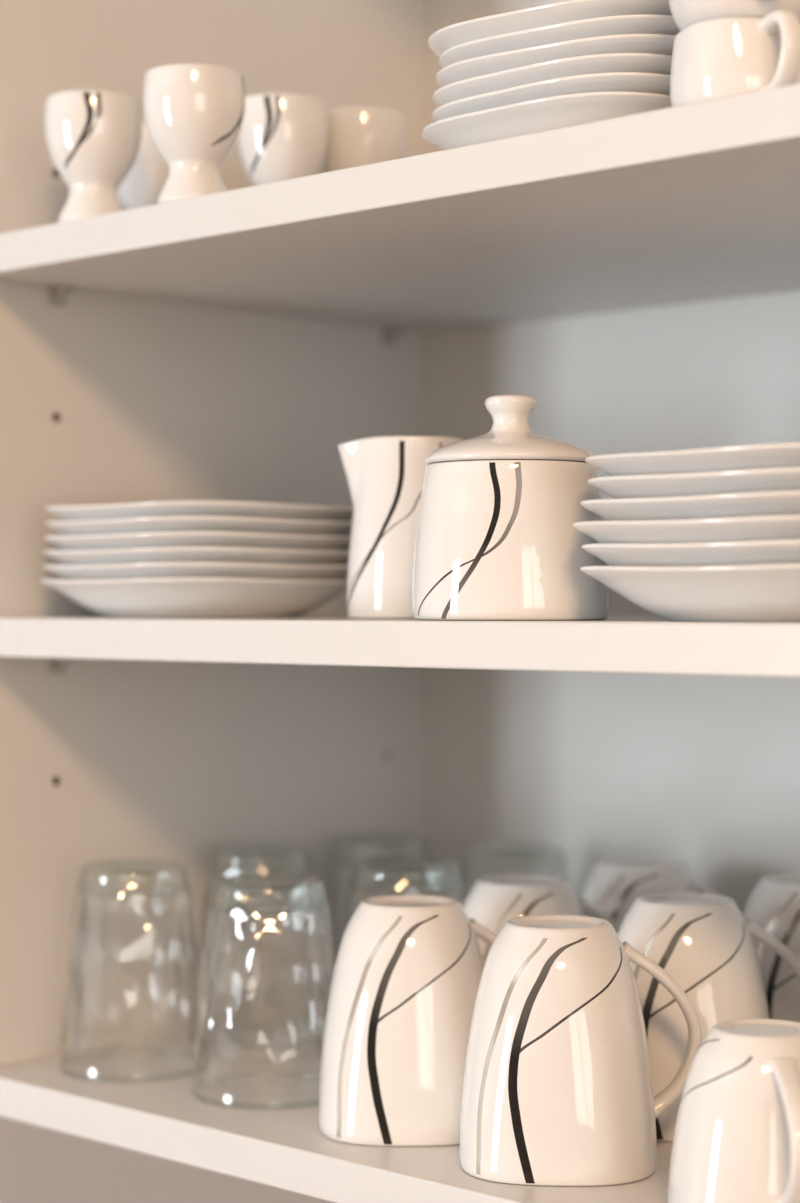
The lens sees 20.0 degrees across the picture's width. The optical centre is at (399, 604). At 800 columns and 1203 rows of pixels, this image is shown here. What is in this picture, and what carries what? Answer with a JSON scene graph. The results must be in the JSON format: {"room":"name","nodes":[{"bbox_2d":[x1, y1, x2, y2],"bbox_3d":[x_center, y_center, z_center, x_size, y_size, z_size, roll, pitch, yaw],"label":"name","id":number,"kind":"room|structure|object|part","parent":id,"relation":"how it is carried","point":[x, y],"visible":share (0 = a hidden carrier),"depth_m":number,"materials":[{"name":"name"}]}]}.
{"room":"kitchen","nodes":[
{"label":"kitchen","id":0,"kind":"room"},
{"bbox_2d":[0,1116,332,1202],"bbox_3d":[0.483,0.200,1.082,5.800,2.600,0.100,0,0,44],"label":"wall","id":1,"kind":"structure","parent":0,"point":[38,1164],"depth_m":1.69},
{"bbox_2d":[0,0,799,1202],"bbox_3d":[0.220,-0.129,1.010,0.916,0.783,0.366,0,0,44],"label":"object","id":2,"kind":"object","parent":1,"relation":"attached to","point":[635,277],"visible":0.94,"depth_m":1.25,"materials":[{"name":"white laminate"}]},
{"bbox_2d":[45,90,141,222],"bbox_3d":[-0.154,-0.223,1.146,0.049,0.064,0.049,0,0,-6],"label":"egg cup","id":3,"kind":"object","parent":2,"relation":"on","point":[93,137],"visible":0.82,"depth_m":1.13,"materials":[{"name":"white ceramic"}]},
{"bbox_2d":[60,859,205,1082],"bbox_3d":[-0.140,0.189,1.191,0.076,0.106,0.076,0,0,38],"label":"glass tumbler","id":4,"kind":"object","parent":2,"relation":"on","point":[104,890],"visible":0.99,"depth_m":1.19,"materials":[{"name":"clear glass"}]},
{"bbox_2d":[118,122,168,209],"bbox_3d":[-0.134,-0.223,1.220,0.049,0.064,0.049,0,0,24],"label":"egg cup","id":5,"kind":"object","parent":2,"relation":"on","point":[142,187],"visible":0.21,"depth_m":1.20,"materials":[{"name":"white ceramic"}]},
{"bbox_2d":[40,577,346,617],"bbox_3d":[-0.102,-0.003,1.179,0.153,0.020,0.153,0,0,42],"label":"dessert plate","id":6,"kind":"object","parent":2,"relation":"on","point":[169,597],"visible":0.97,"depth_m":1.12,"materials":[{"name":"white ceramic"}]},
{"bbox_2d":[43,562,347,579],"bbox_3d":[-0.101,-0.011,1.179,0.153,0.020,0.153,0,0,44],"label":"dessert plate","id":7,"kind":"object","parent":6,"relation":"on","point":[156,569],"visible":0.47,"depth_m":1.11,"materials":[{"name":"white ceramic"}]},
{"bbox_2d":[43,547,348,564],"bbox_3d":[-0.101,-0.018,1.179,0.153,0.020,0.153,0,0,41],"label":"dessert plate","id":8,"kind":"object","parent":7,"relation":"on","point":[155,554],"visible":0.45,"depth_m":1.11,"materials":[{"name":"white ceramic"}]},
{"bbox_2d":[44,531,350,549],"bbox_3d":[-0.101,-0.026,1.179,0.153,0.020,0.153,0,0,43],"label":"dessert plate","id":9,"kind":"object","parent":8,"relation":"on","point":[173,538],"visible":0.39,"depth_m":1.11,"materials":[{"name":"white ceramic"}]},
{"bbox_2d":[45,516,351,535],"bbox_3d":[-0.100,-0.033,1.179,0.153,0.020,0.153,0,0,44],"label":"dessert plate","id":10,"kind":"object","parent":9,"relation":"on","point":[161,523],"visible":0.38,"depth_m":1.11,"materials":[{"name":"white ceramic"}]},
{"bbox_2d":[45,501,352,520],"bbox_3d":[-0.100,-0.040,1.179,0.153,0.020,0.153,0,0,41],"label":"dessert plate","id":11,"kind":"object","parent":10,"relation":"on","point":[161,508],"visible":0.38,"depth_m":1.11,"materials":[{"name":"white ceramic"}]},
{"bbox_2d":[143,63,244,203],"bbox_3d":[-0.099,-0.223,1.092,0.049,0.064,0.049,0,0,4],"label":"egg cup","id":12,"kind":"object","parent":2,"relation":"on","point":[194,113],"visible":0.86,"depth_m":1.07,"materials":[{"name":"white ceramic"}]},
{"bbox_3d":[-0.104,-0.129,1.321,0.018,0.783,0.366,0,0,44],"label":"panel","id":13,"kind":"part","parent":2,"relation":"part of","materials":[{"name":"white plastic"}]},
{"bbox_2d":[192,843,325,1049],"bbox_3d":[-0.079,0.189,1.276,0.076,0.106,0.076,0,0,20],"label":"glass tumbler","id":14,"kind":"object","parent":2,"relation":"on","point":[314,1005],"visible":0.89,"depth_m":1.27,"materials":[{"name":"clear glass"}]},
{"bbox_2d":[192,873,334,1109],"bbox_3d":[-0.065,0.189,1.129,0.076,0.106,0.076,0,0,43],"label":"glass tumbler","id":15,"kind":"object","parent":2,"relation":"on","point":[203,972],"visible":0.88,"depth_m":1.12,"materials":[{"name":"clear glass"}]},
{"bbox_2d":[237,93,327,185],"bbox_3d":[-0.061,-0.225,1.169,0.047,0.067,0.047,0,0,-11],"label":"egg cup","id":16,"kind":"object","parent":2,"relation":"on","point":[283,136],"visible":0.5,"depth_m":1.15,"materials":[{"name":"white ceramic"}]},
{"bbox_2d":[322,107,406,172],"bbox_3d":[-0.019,-0.225,1.200,0.047,0.067,0.047,0,0,-16],"label":"egg cup","id":17,"kind":"object","parent":2,"relation":"on","point":[357,136],"visible":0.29,"depth_m":1.18,"materials":[{"name":"white ceramic"}]},
{"bbox_2d":[315,832,432,1020],"bbox_3d":[-0.013,0.189,1.339,0.076,0.106,0.076,0,0,-40],"label":"glass tumbler","id":18,"kind":"object","parent":2,"relation":"on","point":[390,858],"visible":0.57,"depth_m":1.33,"materials":[{"name":"clear glass"}]},
{"bbox_2d":[338,436,462,618],"bbox_3d":[0.012,-0.036,1.078,0.077,0.085,0.062,0,0,33],"label":"jug","id":19,"kind":"object","parent":2,"relation":"on","point":[385,475],"visible":0.6,"depth_m":1.06,"materials":[{"name":"white ceramic"}]},
{"bbox_2d":[342,857,462,937],"bbox_3d":[0.003,0.189,1.204,0.076,0.106,0.076,0,0,37],"label":"glass tumbler","id":20,"kind":"object","parent":2,"relation":"on","point":[393,886],"visible":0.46,"depth_m":1.20,"materials":[{"name":"clear glass"}]},
{"bbox_2d":[318,895,496,1145],"bbox_3d":[0.015,0.190,1.060,0.105,0.105,0.085,0,0,-2],"label":"coffee mug","id":21,"kind":"object","parent":2,"relation":"on","point":[408,969],"visible":0.87,"depth_m":1.02,"materials":[{"name":"white ceramic"}]},
{"bbox_2d":[412,395,609,619],"bbox_3d":[0.049,-0.043,1.000,0.088,0.099,0.088,0,0,3],"label":"sugar bowl","id":22,"kind":"object","parent":2,"relation":"on","point":[496,539],"visible":0.96,"depth_m":0.96,"materials":[{"name":"white ceramic"}]},
{"bbox_3d":[0.049,-0.074,1.000,0.076,0.036,0.076,0,0,3],"label":"bowl lid","id":23,"kind":"part","parent":22,"relation":"part of","materials":[{"name":"white ceramic"}]},
{"bbox_2d":[457,842,568,901],"bbox_3d":[0.065,0.189,1.279,0.076,0.106,0.076,0,0,43],"label":"glass tumbler","id":24,"kind":"object","parent":2,"relation":"on","point":[555,847],"visible":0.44,"depth_m":1.27,"materials":[{"name":"clear glass"}]},
{"bbox_2d":[463,875,619,962],"bbox_3d":[0.072,0.190,1.142,0.105,0.105,0.085,0,0,-6],"label":"coffee mug","id":25,"kind":"object","parent":2,"relation":"on","point":[492,901],"visible":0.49,"depth_m":1.12,"materials":[{"name":"white ceramic"}]},
{"bbox_2d":[422,91,671,149],"bbox_3d":[0.089,-0.202,1.020,0.146,0.022,0.146,0,0,-45],"label":"dessert plate","id":26,"kind":"object","parent":2,"relation":"on","point":[561,111],"visible":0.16,"depth_m":0.96,"materials":[{"name":"white ceramic"}]},
{"bbox_2d":[432,72,669,121],"bbox_3d":[0.094,-0.210,1.020,0.146,0.022,0.146,0,0,-44],"label":"dessert plate","id":27,"kind":"object","parent":26,"relation":"on","point":[655,83],"visible":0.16,"depth_m":0.95,"materials":[{"name":"white ceramic"}]},
{"bbox_2d":[433,53,671,106],"bbox_3d":[0.094,-0.218,1.020,0.146,0.022,0.146,0,0,45],"label":"dessert plate","id":28,"kind":"object","parent":27,"relation":"on","point":[608,62],"visible":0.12,"depth_m":0.95,"materials":[{"name":"white ceramic"}]},
{"bbox_2d":[436,34,675,86],"bbox_3d":[0.096,-0.226,1.020,0.146,0.022,0.146,0,0,38],"label":"dessert plate","id":29,"kind":"object","parent":28,"relation":"on","point":[622,43],"visible":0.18,"depth_m":0.95,"materials":[{"name":"white ceramic"}]},
{"bbox_2d":[439,14,679,67],"bbox_3d":[0.097,-0.234,1.020,0.146,0.022,0.146,0,0,39],"label":"dessert plate","id":30,"kind":"object","parent":29,"relation":"on","point":[637,23],"visible":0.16,"depth_m":0.95,"materials":[{"name":"white ceramic"}]},
{"bbox_2d":[428,0,671,56],"bbox_3d":[0.092,-0.242,1.020,0.146,0.022,0.146,0,0,39],"label":"dessert plate","id":31,"kind":"object","parent":30,"relation":"on","point":[445,38],"visible":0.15,"depth_m":0.96,"materials":[{"name":"white ceramic"}]},
{"bbox_2d":[459,915,701,1185],"bbox_3d":[0.079,0.190,0.989,0.105,0.105,0.085,0,0,4],"label":"coffee mug","id":32,"kind":"object","parent":2,"relation":"on","point":[558,1090],"visible":0.98,"depth_m":0.96,"materials":[{"name":"white ceramic"}]},
{"bbox_3d":[0.337,-0.129,1.132,0.880,0.783,0.015,0,0,44],"label":"panel","id":33,"kind":"part","parent":2,"relation":"part of","materials":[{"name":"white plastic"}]},
{"bbox_2d":[582,857,717,926],"bbox_3d":[0.139,0.190,1.218,0.105,0.105,0.085,0,0,14],"label":"coffee mug","id":34,"kind":"object","parent":2,"relation":"on","point":[614,884],"visible":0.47,"depth_m":1.20,"materials":[{"name":"white ceramic"}]},
{"bbox_2d":[580,563,799,621],"bbox_3d":[0.162,-0.005,0.933,0.161,0.022,0.161,0,0,40],"label":"dessert plate","id":35,"kind":"object","parent":2,"relation":"on","point":[766,592],"visible":1,"depth_m":0.88,"materials":[{"name":"white ceramic"}]},
{"bbox_2d":[582,539,799,566],"bbox_3d":[0.163,-0.014,0.933,0.162,0.022,0.162,0,0,41],"label":"dessert plate","id":36,"kind":"object","parent":35,"relation":"on","point":[766,551],"visible":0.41,"depth_m":0.87,"materials":[{"name":"white ceramic"}]},
{"bbox_2d":[572,515,799,543],"bbox_3d":[0.159,-0.023,0.933,0.162,0.022,0.162,0,0,41],"label":"dessert plate","id":37,"kind":"object","parent":36,"relation":"on","point":[779,527],"visible":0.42,"depth_m":0.87,"materials":[{"name":"white ceramic"}]},
{"bbox_2d":[580,490,799,520],"bbox_3d":[0.162,-0.032,0.933,0.161,0.022,0.161,0,0,-43],"label":"dessert plate","id":38,"kind":"object","parent":37,"relation":"on","point":[772,503],"visible":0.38,"depth_m":0.87,"materials":[{"name":"white ceramic"}]},
{"bbox_2d":[588,467,799,498],"bbox_3d":[0.165,-0.041,0.933,0.162,0.022,0.162,0,0,43],"label":"dessert plate","id":39,"kind":"object","parent":38,"relation":"on","point":[788,478],"visible":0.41,"depth_m":0.88,"materials":[{"name":"white ceramic"}]},
{"bbox_2d":[585,442,799,475],"bbox_3d":[0.164,-0.050,0.933,0.161,0.022,0.161,0,0,-44],"label":"dessert plate","id":40,"kind":"object","parent":39,"relation":"on","point":[778,455],"visible":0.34,"depth_m":0.88,"materials":[{"name":"white ceramic"}]},
{"bbox_2d":[618,893,799,1141],"bbox_3d":[0.143,0.190,1.066,0.105,0.105,0.085,0,0,7],"label":"coffee mug","id":41,"kind":"object","parent":2,"relation":"on","point":[704,942],"visible":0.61,"depth_m":1.04,"materials":[{"name":"white ceramic"}]},
{"bbox_2d":[667,1019,799,1202],"bbox_3d":[0.143,0.204,0.883,0.074,0.077,0.091,0,0,0],"label":"coffee mug","id":42,"kind":"object","parent":2,"relation":"on","point":[736,1139],"visible":1,"depth_m":0.86,"materials":[{"name":"white ceramic"}]},
{"bbox_2d":[670,10,799,106],"bbox_3d":[0.137,-0.209,0.893,0.054,0.037,0.071,0,0,-14],"label":"tea cup","id":43,"kind":"object","parent":2,"relation":"on","point":[724,57],"visible":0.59,"depth_m":0.88,"materials":[{"name":"white ceramic"}]},
{"bbox_2d":[668,0,799,30],"bbox_3d":[0.136,-0.246,0.893,0.058,0.047,0.074,0,0,-6],"label":"tea cup","id":44,"kind":"object","parent":43,"relation":"on","point":[685,13],"visible":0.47,"depth_m":0.88,"materials":[{"name":"white ceramic"}]},
{"bbox_2d":[743,874,799,1022],"bbox_3d":[0.214,0.190,1.139,0.105,0.105,0.085,0,0,10],"label":"coffee mug","id":45,"kind":"object","parent":2,"relation":"on","point":[773,905],"visible":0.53,"depth_m":1.11,"materials":[{"name":"white ceramic"}]}
]}

